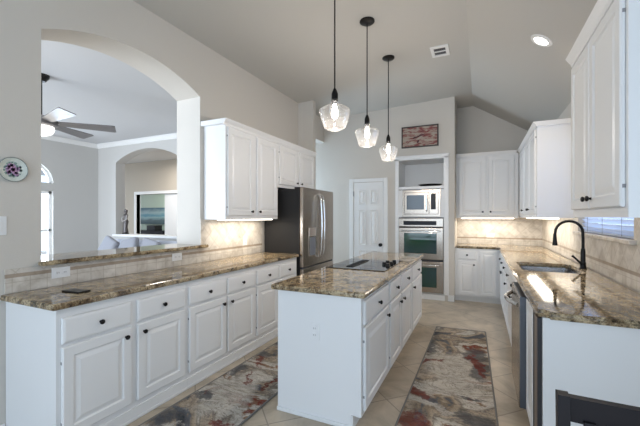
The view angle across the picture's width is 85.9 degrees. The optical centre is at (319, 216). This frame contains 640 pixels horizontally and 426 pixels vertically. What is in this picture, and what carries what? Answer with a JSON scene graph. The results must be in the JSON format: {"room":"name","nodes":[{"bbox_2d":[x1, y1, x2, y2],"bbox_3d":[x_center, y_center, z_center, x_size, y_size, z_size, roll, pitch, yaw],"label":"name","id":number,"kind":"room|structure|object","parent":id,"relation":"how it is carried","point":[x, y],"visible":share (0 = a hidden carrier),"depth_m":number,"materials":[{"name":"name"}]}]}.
{"room":"kitchen","nodes":[
{"label":"kitchen","id":0,"kind":"room"},
{"bbox_2d":[41,139,97,253],"bbox_3d":[-6.725,-0.122,4.636,0.150,3.050,7.910,0,0,25],"label":"wall","id":1,"kind":"structure","parent":0,"point":[72,169],"depth_m":7.44,"materials":[{"name":"grey paint"}]},
{"bbox_2d":[41,166,50,182],"bbox_3d":[-5.764,-0.897,6.742,0.050,0.420,0.840,0,0,25],"label":"window","id":2,"kind":"structure","parent":1,"relation":"in","point":[43,169],"depth_m":7.05,"materials":[{"name":"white glass"}]},
{"bbox_2d":[41,191,51,254],"bbox_3d":[-5.759,0.193,6.740,0.060,1.420,0.840,0,0,25],"label":"window","id":3,"kind":"structure","parent":1,"relation":"in","point":[49,193],"depth_m":7.08,"materials":[{"name":"white paint"}]},
{"bbox_2d":[41,40,176,143],"bbox_3d":[-4.533,-1.697,3.458,5.020,0.100,7.630,0,0,25],"label":"ceiling","id":4,"kind":"structure","parent":0,"point":[99,88],"depth_m":4.72,"materials":[{"name":"grey paint"}]},
{"bbox_2d":[41,73,115,138],"bbox_3d":[-3.252,-1.293,4.002,1.515,0.708,1.453,0,0,25],"label":"ceiling fan","id":5,"kind":"object","parent":4,"relation":"hanging from","point":[49,122],"visible":0.56,"depth_m":4.03,"materials":[{"name":"black metal"}]},
{"bbox_2d":[41,150,176,175],"bbox_3d":[-5.329,-1.697,11.113,12.940,0.100,5.170,0,0,25],"label":"ceiling","id":6,"kind":"structure","parent":0,"point":[154,155],"depth_m":9.61,"materials":[{"name":"grey paint"}]},
{"bbox_2d":[98,139,176,247],"bbox_3d":[-2.835,-0.122,6.975,4.920,3.050,0.220,0,0,25],"label":"wall","id":7,"kind":"structure","parent":0,"point":[112,161],"depth_m":7.73,"materials":[{"name":"grey paint"}]},
{"bbox_2d":[112,234,176,238],"bbox_3d":[-3.635,0.418,7.342,2.040,0.050,0.310,0,0,25],"label":"sill","id":8,"kind":"structure","parent":7,"relation":"attached to","point":[117,235],"depth_m":7.19,"materials":[{"name":"white paint"}]},
{"bbox_2d":[121,209,128,233],"bbox_3d":[-4.389,0.111,7.731,0.163,0.565,0.152,0,0,-4],"label":"figurine","id":9,"kind":"object","parent":8,"relation":"on","point":[125,221],"visible":1,"depth_m":7.70,"materials":[{"name":"black metal"}]},
{"bbox_2d":[0,0,297,425],"bbox_3d":[-2.090,-0.289,2.344,0.350,3.385,7.680,0,0,25],"label":"wall","id":10,"kind":"structure","parent":0,"point":[205,85],"depth_m":2.94,"materials":[{"name":"grey paint"}]},
{"bbox_2d":[0,216,6,234],"bbox_3d":[-2.007,0.058,2.118,0.010,0.118,0.120,0,0,25],"label":"light switch","id":11,"kind":"object","parent":10,"relation":"attached to","point":[3,219],"visible":1,"depth_m":2.16,"materials":[{"name":"white plastic"}]},
{"bbox_2d":[0,157,27,181],"bbox_3d":[-1.964,-0.300,2.197,0.022,0.159,0.159,0,0,25],"label":"wall plate","id":12,"kind":"object","parent":10,"relation":"attached to","point":[13,169],"visible":1,"depth_m":2.20,"materials":[{"name":"white ceramic"}]},
{"bbox_2d":[52,266,69,278],"bbox_3d":[-1.843,0.398,2.447,0.010,0.074,0.118,0,0,25],"label":"electrical outlet","id":13,"kind":"object","parent":10,"relation":"attached to","point":[58,272],"visible":1,"depth_m":2.44,"materials":[{"name":"white plastic"}]},
{"bbox_2d":[41,133,176,148],"bbox_3d":[-4.492,-1.602,3.427,4.920,0.090,7.610,0,0,25],"label":"crown molding","id":14,"kind":"structure","parent":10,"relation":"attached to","point":[172,135],"depth_m":7.30,"materials":[{"name":"white paint"}]},
{"bbox_2d":[38,244,208,265],"bbox_3d":[-1.740,0.319,3.105,0.460,0.032,1.565,0,0,25],"label":"countertop","id":15,"kind":"structure","parent":10,"relation":"attached to","point":[62,258],"depth_m":2.87,"materials":[{"name":"brown stone"}]},
{"bbox_2d":[172,253,181,260],"bbox_3d":[-1.406,0.398,3.382,0.010,0.074,0.118,0,0,25],"label":"electrical outlet","id":16,"kind":"object","parent":10,"relation":"attached to","point":[175,256],"visible":1,"depth_m":3.37,"materials":[{"name":"white plastic"}]},
{"bbox_2d":[201,118,279,219],"bbox_3d":[-0.896,-0.492,4.091,0.346,1.050,1.066,0,0,25],"label":"upper cabinet","id":17,"kind":"object","parent":10,"relation":"attached to","point":[241,160],"visible":1,"depth_m":3.78,"materials":[{"name":"white paint"}]},
{"bbox_2d":[217,219,271,220],"bbox_3d":[-0.871,0.040,4.115,0.140,0.012,0.880,0,0,25],"label":"light","id":18,"kind":"object","parent":17,"relation":"attached to","point":[230,219],"visible":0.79,"depth_m":3.89,"materials":[{"name":"white"}]},
{"bbox_2d":[243,236,246,245],"bbox_3d":[-0.949,0.308,4.361,0.010,0.118,0.074,0,0,25],"label":"electrical outlet","id":19,"kind":"object","parent":10,"relation":"attached to","point":[244,237],"visible":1,"depth_m":4.35,"materials":[{"name":"white plastic"}]},
{"bbox_2d":[278,139,316,189],"bbox_3d":[-0.436,-0.702,5.077,0.346,0.630,1.107,0,0,25],"label":"upper cabinet","id":20,"kind":"object","parent":10,"relation":"attached to","point":[295,162],"visible":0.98,"depth_m":4.90,"materials":[{"name":"white paint"}]},
{"bbox_2d":[125,159,176,233],"bbox_3d":[-4.177,-0.122,9.963,10.000,3.050,0.120,0,0,25],"label":"wall","id":21,"kind":"structure","parent":0,"point":[154,175],"depth_m":10.42,"materials":[{"name":"beige paint"}]},
{"bbox_2d":[134,190,176,233],"bbox_3d":[-4.840,0.323,10.270,1.920,2.160,0.165,0,0,25],"label":"doorway","id":22,"kind":"structure","parent":21,"relation":"in","point":[136,194],"depth_m":10.58,"materials":[{"name":"white paint"}]},
{"bbox_2d":[165,194,176,234],"bbox_3d":[-4.310,0.368,10.009,0.560,2.050,0.050,0,0,25],"label":"door","id":23,"kind":"structure","parent":22,"relation":"attached to","point":[170,199],"depth_m":10.01,"materials":[{"name":"white paint"}]},
{"bbox_2d":[141,194,164,229],"bbox_3d":[-5.884,-0.122,13.398,10.000,3.050,0.100,0,0,25],"label":"wall","id":24,"kind":"structure","parent":0,"point":[156,200],"depth_m":13.72,"materials":[{"name":"white paint"}]},
{"bbox_2d":[141,208,164,223],"bbox_3d":[-6.649,-0.019,13.675,1.420,0.645,0.035,0,0,25],"label":"framed painting","id":25,"kind":"object","parent":24,"relation":"attached to","point":[148,215],"visible":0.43,"depth_m":13.65,"materials":[{"name":"paint"}]},
{"bbox_2d":[41,251,529,425],"bbox_3d":[-3.971,1.453,6.269,19.500,0.100,14.000,0,0,25],"label":"floor","id":26,"kind":"structure","parent":0,"point":[384,409],"depth_m":3.07,"materials":[{"name":"tile"}]},
{"bbox_2d":[6,282,187,425],"bbox_3d":[-1.515,0.966,2.471,0.595,0.875,0.946,0,0,25],"label":"base cabinet","id":27,"kind":"object","parent":26,"relation":"on","point":[113,361],"visible":0.98,"depth_m":2.15,"materials":[{"name":"white paint"}]},
{"bbox_2d":[0,252,298,310],"bbox_3d":[-1.131,0.508,3.301,0.573,0.038,2.845,0,0,25],"label":"countertop","id":28,"kind":"structure","parent":27,"relation":"on","point":[50,298],"depth_m":2.54,"materials":[{"name":"beige stone"}]},
{"bbox_2d":[62,288,90,293],"bbox_3d":[-1.588,0.484,2.237,0.160,0.010,0.080,0,0,21],"label":"smartphone","id":29,"kind":"object","parent":28,"relation":"on","point":[73,290],"visible":1,"depth_m":2.22,"materials":[{"name":"black metal"}]},
{"bbox_2d":[115,239,176,247],"bbox_3d":[-3.526,0.932,6.630,2.300,0.942,0.830,0,0,25],"label":"sofa","id":30,"kind":"object","parent":26,"relation":"on","point":[118,240],"visible":0.06,"depth_m":6.54,"materials":[{"name":"grey fabric"}]},
{"bbox_2d":[97,235,119,249],"bbox_3d":[-4.116,0.613,6.667,0.481,0.478,0.232,0,0,32],"label":"throw pillow","id":31,"kind":"object","parent":30,"relation":"on","point":[108,242],"visible":0.51,"depth_m":6.62,"materials":[{"name":"grey fabric"}]},
{"bbox_2d":[120,237,138,247],"bbox_3d":[-3.572,0.613,6.414,0.464,0.461,0.229,0,0,20],"label":"throw pillow","id":32,"kind":"object","parent":30,"relation":"on","point":[132,242],"visible":0.52,"depth_m":6.39,"materials":[{"name":"grey fabric"}]},
{"bbox_2d":[141,238,160,245],"bbox_3d":[-3.092,0.613,6.189,0.453,0.449,0.228,0,0,29],"label":"throw pillow","id":33,"kind":"object","parent":30,"relation":"on","point":[146,241],"visible":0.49,"depth_m":6.17,"materials":[{"name":"grey fabric"}]},
{"bbox_2d":[157,240,176,244],"bbox_3d":[-2.908,0.683,6.501,0.600,0.445,0.241,0,0,25],"label":"cushion","id":34,"kind":"object","parent":30,"relation":"on","point":[162,242],"depth_m":6.45,"materials":[{"name":"grey fabric"}]},
{"bbox_2d":[141,230,164,234],"bbox_3d":[-6.855,0.973,13.446,2.600,0.860,0.554,0,0,25],"label":"dresser","id":35,"kind":"object","parent":26,"relation":"on","point":[161,232],"visible":0.12,"depth_m":12.91,"materials":[{"name":"black wood"}]},
{"bbox_2d":[147,225,161,230],"bbox_3d":[-6.378,0.443,13.226,0.450,0.199,0.330,0,0,25],"label":"storage box","id":36,"kind":"object","parent":35,"relation":"on","point":[149,227],"visible":1,"depth_m":13.09,"materials":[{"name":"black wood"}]},
{"bbox_2d":[138,341,277,425],"bbox_3d":[-0.490,1.395,3.098,0.624,0.014,2.814,0,0,25],"label":"runner rug","id":37,"kind":"object","parent":26,"relation":"on","point":[236,395],"visible":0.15,"depth_m":2.62,"materials":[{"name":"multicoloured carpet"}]},
{"bbox_2d":[186,267,256,388],"bbox_3d":[-1.115,0.966,3.328,0.595,0.875,0.946,0,0,25],"label":"base cabinet","id":38,"kind":"object","parent":26,"relation":"on","point":[220,309],"visible":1,"depth_m":3.11,"materials":[{"name":"white paint"}]},
{"bbox_2d":[255,257,296,347],"bbox_3d":[-0.723,0.966,4.168,0.595,0.875,0.908,0,0,25],"label":"base cabinet","id":39,"kind":"object","parent":26,"relation":"on","point":[266,298],"visible":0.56,"depth_m":3.85,"materials":[{"name":"white paint"}]},
{"bbox_2d":[265,187,332,275],"bbox_3d":[-0.241,0.508,5.037,0.681,1.790,1.015,0,0,25],"label":"refrigerator","id":40,"kind":"object","parent":26,"relation":"on","point":[303,226],"visible":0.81,"depth_m":4.63,"materials":[{"name":"silver metal"}]},
{"bbox_2d":[277,259,421,425],"bbox_3d":[0.514,0.966,3.453,0.688,0.875,2.447,0,0,25],"label":"kitchen island","id":41,"kind":"object","parent":26,"relation":"on","point":[333,380],"visible":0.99,"depth_m":2.39,"materials":[{"name":"white paint"}]},
{"bbox_2d":[310,322,319,340],"bbox_3d":[-0.037,0.793,2.368,0.075,0.118,0.010,0,0,25],"label":"electrical outlet","id":42,"kind":"object","parent":41,"relation":"attached to","point":[314,327],"visible":1,"depth_m":2.36,"materials":[{"name":"white plastic"}]},
{"bbox_2d":[271,252,423,298],"bbox_3d":[0.496,0.508,3.474,0.710,0.038,2.525,0,0,25],"label":"island countertop","id":43,"kind":"structure","parent":41,"relation":"on","point":[351,283],"depth_m":2.66,"materials":[{"name":"beige stone"}]},
{"bbox_2d":[326,258,401,271],"bbox_3d":[0.474,0.472,3.498,0.570,0.032,0.760,0,0,25],"label":"cooktop","id":44,"kind":"object","parent":43,"relation":"in","point":[354,263],"visible":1,"depth_m":3.38,"materials":[{"name":"black glass"}]},
{"bbox_2d":[346,260,368,266],"bbox_3d":[0.393,0.477,3.525,0.070,0.010,0.520,0,0,25],"label":"downdraft vent","id":45,"kind":"object","parent":44,"relation":"attached to","point":[360,262],"depth_m":3.46,"materials":[{"name":"black metal"}]},
{"bbox_2d":[395,326,498,425],"bbox_3d":[1.167,1.395,2.959,0.654,0.014,2.864,0,0,25],"label":"area rug","id":46,"kind":"object","parent":26,"relation":"on","point":[452,385],"visible":1,"depth_m":2.85,"materials":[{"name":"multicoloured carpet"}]},
{"bbox_2d":[455,247,500,303],"bbox_3d":[2.704,0.966,5.812,0.748,0.875,0.659,0,0,25],"label":"base cabinet","id":47,"kind":"object","parent":26,"relation":"on","point":[477,274],"visible":0.96,"depth_m":5.57,"materials":[{"name":"white paint"}]},
{"bbox_2d":[499,253,504,312],"bbox_3d":[2.894,0.966,4.807,0.684,0.875,1.060,0,0,25],"label":"base cabinet","id":48,"kind":"object","parent":26,"relation":"on","point":[501,258],"visible":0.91,"depth_m":4.77,"materials":[{"name":"white paint"}]},
{"bbox_2d":[502,260,507,325],"bbox_3d":[2.553,0.966,4.078,0.684,0.875,0.550,0,0,25],"label":"base cabinet","id":49,"kind":"object","parent":26,"relation":"on","point":[504,267],"visible":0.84,"depth_m":4.17,"materials":[{"name":"white paint"}]},
{"bbox_2d":[504,282,526,408],"bbox_3d":[1.730,0.968,2.462,0.727,0.870,0.605,0,0,25],"label":"dishwasher","id":50,"kind":"object","parent":26,"relation":"on","point":[518,301],"visible":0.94,"depth_m":2.34,"materials":[{"name":"silver metal"}]},
{"bbox_2d":[526,299,532,425],"bbox_3d":[1.595,0.966,2.003,0.645,0.875,0.330,0,0,25],"label":"base cabinet","id":51,"kind":"object","parent":26,"relation":"on","point":[529,310],"visible":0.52,"depth_m":2.13,"materials":[{"name":"white paint"}]},
{"bbox_2d":[533,310,541,425],"bbox_3d":[1.484,0.968,1.768,0.647,0.870,0.180,0,0,25],"label":"cooler","id":52,"kind":"object","parent":26,"relation":"on","point":[537,320],"visible":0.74,"depth_m":1.83,"materials":[{"name":"grey"}]},
{"bbox_2d":[506,265,574,346],"bbox_3d":[2.178,0.966,3.274,0.684,0.875,1.225,0,0,25],"label":"base cabinet","id":53,"kind":"object","parent":26,"relation":"on","point":[510,276],"visible":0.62,"depth_m":3.58,"materials":[{"name":"white paint"}]},
{"bbox_2d":[455,243,639,328],"bbox_3d":[2.112,0.508,3.874,1.308,0.038,4.668,0,0,25],"label":"countertop","id":54,"kind":"structure","parent":53,"relation":"on","point":[588,297],"depth_m":2.24,"materials":[{"name":"beige stone"}]},
{"bbox_2d":[520,266,578,273],"bbox_3d":[2.193,0.626,3.308,0.485,0.194,0.660,0,0,25],"label":"sink","id":55,"kind":"object","parent":54,"relation":"in","point":[529,268],"visible":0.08,"depth_m":3.57,"materials":[{"name":"silver metal"}]},
{"bbox_2d":[552,220,586,268],"bbox_3d":[2.351,0.261,3.240,0.271,0.456,0.060,0,0,25],"label":"kitchen faucet","id":56,"kind":"object","parent":54,"relation":"on","point":[582,262],"visible":1,"depth_m":3.20,"materials":[{"name":"black metal"}]},
{"bbox_2d":[542,317,639,425],"bbox_3d":[1.455,0.966,1.669,0.635,0.875,0.025,0,0,25],"label":"end panel","id":57,"kind":"object","parent":26,"relation":"on","point":[601,362],"visible":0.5,"depth_m":1.71,"materials":[{"name":"white paint"}]},
{"bbox_2d":[555,389,639,425],"bbox_3d":[0.719,0.925,0.592,0.460,0.955,0.450,0,0,25],"label":"dining chair","id":58,"kind":"object","parent":26,"relation":"on","point":[587,411],"visible":1,"depth_m":0.84,"materials":[{"name":"black wood"}]},
{"bbox_2d":[298,100,323,188],"bbox_3d":[-0.163,-0.289,6.163,0.610,3.385,1.070,0,0,25],"label":"wall","id":59,"kind":"structure","parent":0,"point":[310,126],"depth_m":5.61,"materials":[{"name":"grey paint"}]},
{"bbox_2d":[316,143,323,190],"bbox_3d":[-0.841,-0.289,6.518,1.560,3.385,1.300,0,0,25],"label":"wall","id":60,"kind":"structure","parent":0,"point":[319,146],"depth_m":6.67,"materials":[{"name":"grey paint"}]},
{"bbox_2d":[133,0,597,130],"bbox_3d":[0.435,-1.026,2.114,7.600,2.411,9.600,0,0,25],"label":"ceiling","id":61,"kind":"structure","parent":0,"point":[493,65],"depth_m":3.74,"materials":[{"name":"grey paint"}]},
{"bbox_2d":[319,0,349,131],"bbox_3d":[0.113,-1.298,2.629,0.240,1.292,0.240,0,0,25],"label":"pendant light","id":62,"kind":"object","parent":61,"relation":"hanging from","point":[334,97],"visible":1,"depth_m":2.62,"materials":[{"name":"clear glass"}]},
{"bbox_2d":[331,88,337,102],"bbox_3d":[0.113,-0.925,2.629,0.052,0.103,0.052,0,0,25],"label":"socket","id":63,"kind":"object","parent":62,"relation":"attached to","point":[334,97],"depth_m":2.61,"materials":[{"name":"black metal"}]},
{"bbox_2d":[355,16,378,147],"bbox_3d":[0.468,-1.313,3.413,0.241,1.262,0.241,0,0,25],"label":"pendant light","id":64,"kind":"object","parent":61,"relation":"hanging from","point":[365,21],"visible":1,"depth_m":3.40,"materials":[{"name":"clear glass"}]},
{"bbox_2d":[364,115,369,125],"bbox_3d":[0.468,-0.956,3.413,0.052,0.103,0.052,0,0,25],"label":"socket","id":65,"kind":"object","parent":64,"relation":"attached to","point":[367,121],"depth_m":3.39,"materials":[{"name":"black metal"}]},
{"bbox_2d":[378,55,397,160],"bbox_3d":[0.836,-1.308,4.201,0.242,1.272,0.242,0,0,25],"label":"pendant light","id":66,"kind":"object","parent":61,"relation":"hanging from","point":[386,58],"visible":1,"depth_m":4.19,"materials":[{"name":"clear glass"}]},
{"bbox_2d":[386,135,390,143],"bbox_3d":[0.836,-0.946,4.201,0.052,0.103,0.052,0,0,25],"label":"socket","id":67,"kind":"object","parent":66,"relation":"attached to","point":[388,137],"depth_m":4.18,"materials":[{"name":"black metal"}]},
{"bbox_2d":[430,44,449,57],"bbox_3d":[1.425,-1.962,4.080,0.200,0.012,0.270,0,0,25],"label":"ceiling vent","id":68,"kind":"object","parent":61,"relation":"in","point":[441,50],"visible":1,"depth_m":4.07,"materials":[{"name":"white metal"}]},
{"bbox_2d":[531,34,552,46],"bbox_3d":[2.002,-1.589,3.105,0.166,0.108,0.196,0,0,25],"label":"recessed light","id":69,"kind":"object","parent":61,"relation":"in","point":[541,40],"visible":1,"depth_m":3.10,"materials":[{"name":"white paint"}]},
{"bbox_2d":[324,97,456,300],"bbox_3d":[1.292,-0.289,6.460,2.355,3.385,0.700,0,0,25],"label":"wall","id":70,"kind":"structure","parent":0,"point":[344,159],"depth_m":6.17,"materials":[{"name":"grey paint"}]},
{"bbox_2d":[353,182,382,257],"bbox_3d":[0.860,0.388,6.229,0.562,2.010,0.085,0,0,25],"label":"door","id":71,"kind":"structure","parent":70,"relation":"in","point":[368,197],"depth_m":6.24,"materials":[{"name":"white paint"}]},
{"bbox_2d":[349,177,387,258],"bbox_3d":[0.878,0.355,6.253,0.720,2.095,0.026,0,0,25],"label":"door frame","id":72,"kind":"structure","parent":70,"relation":"attached to","point":[385,180],"depth_m":6.25,"materials":[{"name":"white paint"}]},
{"bbox_2d":[402,124,438,148],"bbox_3d":[1.702,-1.365,5.866,0.610,0.363,0.030,0,0,25],"label":"painting","id":73,"kind":"object","parent":70,"relation":"attached to","point":[423,135],"visible":1,"depth_m":5.86,"materials":[{"name":"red wood"}]},
{"bbox_2d":[394,153,449,295],"bbox_3d":[1.852,0.131,6.130,0.910,2.355,0.665,0,0,25],"label":"oven cabinet","id":74,"kind":"object","parent":70,"relation":"attached to","point":[411,171],"visible":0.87,"depth_m":6.01,"materials":[{"name":"white paint"}]},
{"bbox_2d":[399,218,443,293],"bbox_3d":[1.817,0.661,6.078,0.736,1.253,0.647,0,0,25],"label":"double oven","id":75,"kind":"object","parent":74,"relation":"in","point":[425,236],"visible":0.76,"depth_m":5.78,"materials":[{"name":"silver metal"}]},
{"bbox_2d":[402,189,440,216],"bbox_3d":[1.801,-0.222,6.024,0.634,0.460,0.500,0,0,25],"label":"microwave","id":76,"kind":"object","parent":74,"relation":"in","point":[415,203],"visible":1,"depth_m":5.83,"materials":[{"name":"silver metal"}]},
{"bbox_2d":[399,186,443,190],"bbox_3d":[1.847,-0.490,6.136,0.745,0.043,0.618,0,0,25],"label":"shelf","id":77,"kind":"object","parent":74,"relation":"attached to","point":[401,188],"depth_m":5.85,"materials":[{"name":"white paint"}]},
{"bbox_2d":[419,184,441,185],"bbox_3d":[1.928,-0.537,6.020,0.410,0.046,0.328,0,0,25],"label":"serving tray","id":78,"kind":"object","parent":74,"relation":"on","point":[419,184],"visible":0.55,"depth_m":5.90,"materials":[{"name":"black metal"}]},
{"bbox_2d":[422,293,454,301],"bbox_3d":[1.389,1.353,6.030,1.815,0.100,0.038,0,0,25],"label":"baseboard","id":79,"kind":"structure","parent":70,"relation":"attached to","point":[451,298],"depth_m":5.75,"materials":[{"name":"white paint"}]},
{"bbox_2d":[457,106,542,246],"bbox_3d":[2.023,-0.340,6.577,4.100,3.485,0.150,0,0,25],"label":"wall","id":80,"kind":"structure","parent":0,"point":[478,130],"depth_m":6.05,"materials":[{"name":"grey paint"}]},
{"bbox_2d":[456,150,518,217],"bbox_3d":[2.850,-0.522,5.891,0.940,1.100,0.385,0,0,25],"label":"upper cabinet","id":81,"kind":"object","parent":80,"relation":"attached to","point":[487,183],"visible":1,"depth_m":5.73,"materials":[{"name":"white paint"}]},
{"bbox_2d":[461,218,513,218],"bbox_3d":[2.845,0.035,5.856,0.800,0.012,0.100,0,0,25],"label":"light","id":82,"kind":"object","parent":81,"relation":"attached to","point":[461,218],"visible":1,"depth_m":5.81,"materials":[{"name":"white"}]},
{"bbox_2d":[487,233,493,237],"bbox_3d":[2.994,0.333,6.035,0.118,0.074,0.010,0,0,25],"label":"electrical outlet","id":83,"kind":"object","parent":80,"relation":"attached to","point":[488,234],"visible":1,"depth_m":6.03,"materials":[{"name":"white plastic"}]},
{"bbox_2d":[542,102,639,293],"bbox_3d":[2.718,-0.047,3.421,0.170,2.900,5.000,0,0,25],"label":"wall","id":84,"kind":"structure","parent":0,"point":[620,262],"depth_m":2.96,"materials":[{"name":"tile"}]},
{"bbox_2d":[517,118,574,217],"bbox_3d":[3.037,-0.520,4.777,0.410,1.077,2.246,0,0,25],"label":"upper cabinet","id":85,"kind":"object","parent":84,"relation":"attached to","point":[545,150],"visible":1,"depth_m":3.82,"materials":[{"name":"white paint"}]},
{"bbox_2d":[566,0,639,217],"bbox_3d":[1.635,-0.526,1.786,0.420,1.062,0.980,0,0,25],"label":"upper cabinet","id":86,"kind":"object","parent":84,"relation":"attached to","point":[604,59],"visible":1,"depth_m":1.64,"materials":[{"name":"white paint"}]},
{"bbox_2d":[572,231,636,244],"bbox_3d":[2.426,0.173,2.951,0.120,0.030,1.560,0,0,25],"label":"window sill ledge","id":87,"kind":"object","parent":84,"relation":"attached to","point":[628,241],"visible":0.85,"depth_m":2.62,"materials":[{"name":"stone"}]},
{"bbox_2d":[589,223,633,231],"bbox_3d":[2.501,-0.369,2.910,0.050,1.055,1.450,0,0,25],"label":"window","id":88,"kind":"structure","parent":84,"relation":"in","point":[594,223],"depth_m":2.93,"materials":[{"name":"white paint"}]},
{"bbox_2d":[582,217,633,238],"bbox_3d":[2.443,-0.368,2.937,0.048,1.048,1.426,0,0,25],"label":"window blind","id":89,"kind":"object","parent":88,"relation":"attached to","point":[589,221],"visible":0.21,"depth_m":2.84,"materials":[{"name":"white"}]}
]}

